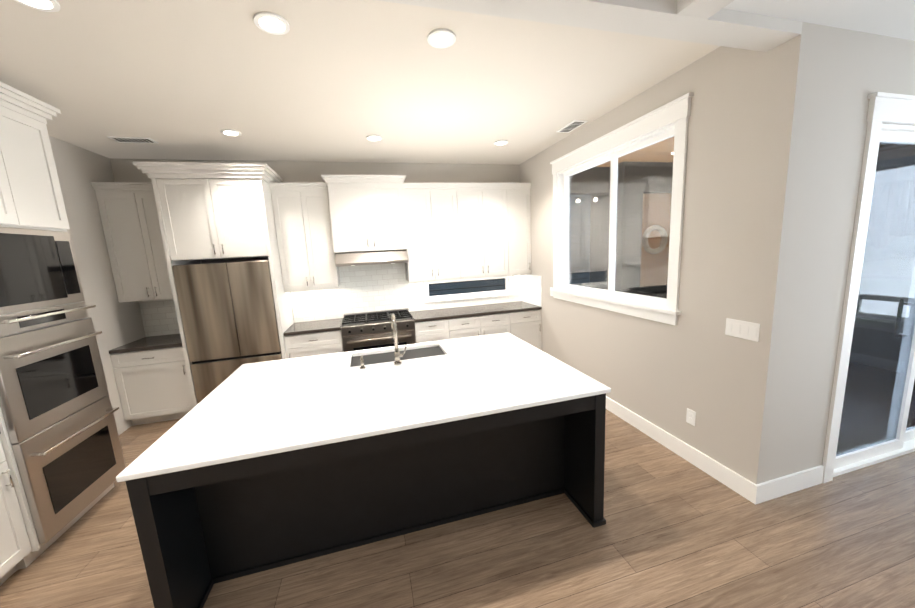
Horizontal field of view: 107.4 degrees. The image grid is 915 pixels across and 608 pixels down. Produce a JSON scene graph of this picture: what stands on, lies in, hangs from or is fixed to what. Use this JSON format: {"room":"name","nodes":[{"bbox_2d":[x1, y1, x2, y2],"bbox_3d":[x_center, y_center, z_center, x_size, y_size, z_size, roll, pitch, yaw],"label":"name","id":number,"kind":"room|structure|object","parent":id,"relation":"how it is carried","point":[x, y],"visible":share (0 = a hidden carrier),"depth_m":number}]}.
{"room":"kitchen","nodes":[
{"label":"kitchen","id":0,"kind":"room"},
{"bbox_2d":[49,136,145,435],"bbox_3d":[-2.912,0.415,0.068,0.150,3.040,8.450,-5,9,-14],"label":"wall","id":1,"kind":"structure","parent":0,"point":[116,322],"depth_m":3.55},
{"bbox_2d":[110,158,519,336],"bbox_3d":[-1.475,-0.423,4.837,5.450,3.040,0.150,-5,9,-14],"label":"wall","id":2,"kind":"structure","parent":0,"point":[125,170],"depth_m":4.60},
{"bbox_2d":[91,161,530,406],"bbox_3d":[-1.348,-0.249,4.406,5.146,2.820,0.768,-5,9,-14],"label":"upper cabinet","id":3,"kind":"object","parent":2,"relation":"attached to","point":[299,235],"visible":0.98,"depth_m":4.17},
{"bbox_2d":[335,249,408,266],"bbox_3d":[-1.153,-0.624,4.540,0.910,0.174,0.509,-5,9,-14],"label":"range hood","id":4,"kind":"object","parent":3,"relation":"attached to","point":[369,257],"visible":1,"depth_m":4.34},
{"bbox_2d":[139,263,521,336],"bbox_3d":[-1.447,-0.273,4.782,5.146,0.918,0.008,-5,9,-14],"label":"backsplash","id":5,"kind":"structure","parent":2,"relation":"attached to","point":[371,288],"depth_m":4.80},
{"bbox_2d":[424,276,513,302],"bbox_3d":[0.178,-0.267,5.295,1.450,0.350,0.180,-5,9,-14],"label":"window","id":6,"kind":"structure","parent":2,"relation":"in","point":[508,281],"depth_m":5.27},
{"bbox_2d":[0,0,719,164],"bbox_3d":[1.458,-1.555,0.969,9.380,0.120,8.750,-5,9,-14],"label":"ceiling","id":7,"kind":"structure","parent":0,"point":[330,80],"depth_m":2.38},
{"bbox_2d":[14,0,59,11],"bbox_3d":[-1.953,-1.404,1.544,0.169,0.012,0.169,-10,12,-38],"label":"recessed light","id":8,"kind":"object","parent":7,"relation":"in","point":[42,5],"depth_m":1.58},
{"bbox_2d":[107,136,158,142],"bbox_3d":[-3.218,-1.630,3.343,0.340,0.009,0.160,-5,9,-14],"label":"ceiling vent","id":9,"kind":"object","parent":7,"relation":"in","point":[119,139],"depth_m":3.33},
{"bbox_2d":[220,129,240,135],"bbox_3d":[-2.209,-1.669,3.278,0.169,0.012,0.169,-6,10,-20],"label":"recessed light","id":10,"kind":"object","parent":7,"relation":"in","point":[229,132],"depth_m":3.26},
{"bbox_2d":[253,12,289,34],"bbox_3d":[-0.989,-1.493,1.793,0.169,0.012,0.169,-9,11,-35],"label":"recessed light","id":11,"kind":"object","parent":7,"relation":"in","point":[272,23],"depth_m":1.78},
{"bbox_2d":[366,135,381,140],"bbox_3d":[-0.903,-1.793,3.636,0.169,0.012,0.169,-7,10,-23],"label":"recessed light","id":12,"kind":"object","parent":7,"relation":"in","point":[370,137],"depth_m":3.62},
{"bbox_2d":[427,29,455,47],"bbox_3d":[-0.094,-1.571,1.994,0.169,0.012,0.169,-6,10,-20],"label":"recessed light","id":13,"kind":"object","parent":7,"relation":"in","point":[438,38],"depth_m":1.98},
{"bbox_2d":[494,140,507,144],"bbox_3d":[0.519,-1.928,4.024,0.169,0.012,0.169,-6,10,-20],"label":"recessed light","id":14,"kind":"object","parent":7,"relation":"in","point":[501,142],"depth_m":3.99},
{"bbox_2d":[556,120,587,132],"bbox_3d":[1.222,-1.899,3.602,0.160,0.009,0.340,-5,9,-14],"label":"ceiling vent","id":15,"kind":"object","parent":7,"relation":"in","point":[571,126],"depth_m":3.58},
{"bbox_2d":[377,0,802,51],"bbox_3d":[-0.634,-1.342,1.258,5.150,0.179,0.170,-5,9,-14],"label":"beam","id":16,"kind":"structure","parent":7,"relation":"attached to","point":[721,27],"depth_m":1.65},
{"bbox_2d":[677,0,733,18],"bbox_3d":[1.784,-1.147,-0.725,0.189,0.179,4.929,-5,9,-14],"label":"beam","id":17,"kind":"structure","parent":7,"relation":"attached to","point":[705,9],"depth_m":1.59},
{"bbox_2d":[0,409,914,607],"bbox_3d":[1.617,1.551,1.468,9.380,0.100,8.750,-5,9,-14],"label":"floor","id":18,"kind":"structure","parent":0,"point":[676,531],"depth_m":1.98},
{"bbox_2d":[0,440,31,584],"bbox_3d":[-2.835,1.258,1.618,0.618,0.880,0.660,-5,9,-14],"label":"base cabinet","id":19,"kind":"object","parent":18,"relation":"on","point":[15,547],"visible":1,"depth_m":1.94},
{"bbox_2d":[0,82,125,569],"bbox_3d":[-3.009,0.137,2.152,0.748,2.940,0.903,-5,9,-14],"label":"tall cabinet","id":20,"kind":"object","parent":18,"relation":"on","point":[60,443],"visible":0.98,"depth_m":2.21},
{"bbox_2d":[110,347,193,425],"bbox_3d":[-3.464,0.897,4.070,0.692,0.880,0.630,-5,9,-14],"label":"base cabinet","id":21,"kind":"object","parent":18,"relation":"on","point":[153,386],"depth_m":3.77},
{"bbox_2d":[109,301,541,353],"bbox_3d":[-1.339,0.245,4.548,5.146,0.040,0.640,-5,9,-14],"label":"countertop","id":22,"kind":"structure","parent":21,"relation":"on","point":[174,340],"depth_m":4.50},
{"bbox_2d":[172,260,281,402],"bbox_3d":[-2.651,0.380,4.174,0.928,1.785,0.670,-5,9,-14],"label":"fridge","id":23,"kind":"object","parent":18,"relation":"on","point":[229,317],"visible":0.67,"depth_m":3.81},
{"bbox_2d":[284,330,343,358],"bbox_3d":[-1.832,0.746,4.493,0.654,0.880,0.630,-5,9,-14],"label":"base cabinet","id":24,"kind":"object","parent":18,"relation":"on","point":[320,343],"depth_m":4.15},
{"bbox_2d":[125,346,605,607],"bbox_3d":[-0.430,0.984,2.515,2.429,0.894,1.505,-5,9,-14],"label":"kitchen island","id":25,"kind":"object","parent":18,"relation":"on","point":[201,531],"visible":0.73,"depth_m":2.01},
{"bbox_2d":[116,332,610,481],"bbox_3d":[-0.455,0.525,2.457,2.460,0.030,1.535,-5,9,-14],"label":"island countertop","id":26,"kind":"structure","parent":25,"relation":"on","point":[250,410],"depth_m":2.05},
{"bbox_2d":[360,355,365,368],"bbox_3d":[-0.744,0.450,2.625,0.044,0.092,0.093,-5,9,-14],"label":"soap dispenser","id":27,"kind":"object","parent":26,"relation":"on","point":[362,364],"visible":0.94,"depth_m":2.60},
{"bbox_2d":[391,313,406,364],"bbox_3d":[-0.487,0.266,2.747,0.111,0.390,0.259,-5,9,-14],"label":"faucet","id":28,"kind":"object","parent":26,"relation":"on","point":[397,355],"visible":1,"depth_m":2.65},
{"bbox_2d":[341,308,415,351],"bbox_3d":[-1.059,0.636,4.628,0.914,0.975,0.723,-5,9,-14],"label":"range","id":29,"kind":"object","parent":18,"relation":"on","point":[365,330],"visible":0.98,"depth_m":4.32},
{"bbox_2d":[415,319,453,342],"bbox_3d":[-0.375,0.611,4.870,0.520,0.880,0.630,-5,9,-14],"label":"base cabinet","id":30,"kind":"object","parent":18,"relation":"on","point":[436,330],"depth_m":4.53},
{"bbox_2d":[454,312,513,338],"bbox_3d":[0.281,0.550,5.039,0.962,0.880,0.630,-5,9,-14],"label":"base cabinet","id":31,"kind":"object","parent":18,"relation":"on","point":[473,326],"depth_m":4.70},
{"bbox_2d":[514,310,541,349],"bbox_3d":[0.895,0.493,5.198,0.559,0.880,0.630,-5,9,-14],"label":"base cabinet","id":32,"kind":"object","parent":18,"relation":"on","point":[527,324],"depth_m":4.89},
{"bbox_2d":[519,22,821,483],"bbox_3d":[1.557,-0.403,3.745,0.150,3.040,3.520,-5,9,-14],"label":"wall","id":33,"kind":"structure","parent":0,"point":[749,125],"depth_m":2.36},
{"bbox_2d":[521,274,541,306],"bbox_3d":[1.126,-0.226,5.149,0.008,0.450,0.638,-5,9,-14],"label":"backsplash","id":34,"kind":"structure","parent":33,"relation":"attached to","point":[531,289],"depth_m":5.10},
{"bbox_2d":[550,92,692,325],"bbox_3d":[1.552,-0.815,3.506,0.205,1.735,1.920,-5,9,-14],"label":"kitchen window","id":35,"kind":"structure","parent":33,"relation":"in","point":[618,200],"depth_m":3.25},
{"bbox_2d":[606,396,760,504],"bbox_3d":[1.634,1.082,3.646,0.016,0.135,2.906,-5,9,-14],"label":"baseboard","id":36,"kind":"structure","parent":33,"relation":"attached to","point":[752,492],"depth_m":2.70},
{"bbox_2d":[686,408,695,425],"bbox_3d":[1.869,0.906,2.692,0.008,0.120,0.075,-5,9,-14],"label":"outlet","id":37,"kind":"object","parent":33,"relation":"attached to","point":[690,416],"visible":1,"depth_m":2.69},
{"bbox_2d":[725,318,759,341],"bbox_3d":[1.913,0.170,2.258,0.008,0.119,0.211,-5,9,-14],"label":"light switch","id":38,"kind":"object","parent":33,"relation":"attached to","point":[743,329],"visible":1,"depth_m":2.25},
{"bbox_2d":[724,0,914,40],"bbox_3d":[4.087,-1.391,-0.133,4.590,0.119,4.930,-5,9,-14],"label":"ceiling","id":39,"kind":"structure","parent":0,"point":[893,18],"depth_m":1.76},
{"bbox_2d":[773,25,914,478],"bbox_3d":[3.963,-0.350,2.644,3.930,3.040,0.150,-5,9,-14],"label":"wall","id":40,"kind":"structure","parent":0,"point":[855,69],"depth_m":2.09},
{"bbox_2d":[759,465,823,502],"bbox_3d":[2.327,1.255,2.347,0.620,0.135,0.017,-5,9,-14],"label":"baseboard","id":41,"kind":"structure","parent":40,"relation":"attached to","point":[778,487],"depth_m":2.34},
{"bbox_2d":[822,92,914,482],"bbox_3d":[3.922,-0.120,2.643,2.890,2.592,0.195,-5,9,-14],"label":"sliding glass door","id":42,"kind":"structure","parent":40,"relation":"in","point":[871,419],"depth_m":2.40},
{"bbox_3d":[23.395,-5.237,16.635,82.000,6.692,100.000,-5,9,-14],"label":"ground","id":43,"kind":"structure","parent":0,"visible":0},
{"bbox_2d":[429,278,504,295],"bbox_3d":[-1.005,-1.510,9.063,12.500,4.200,0.215,-5,9,-14],"label":"siding","id":44,"kind":"object","parent":43,"relation":"on","point":[462,286],"depth_m":9.46}
]}

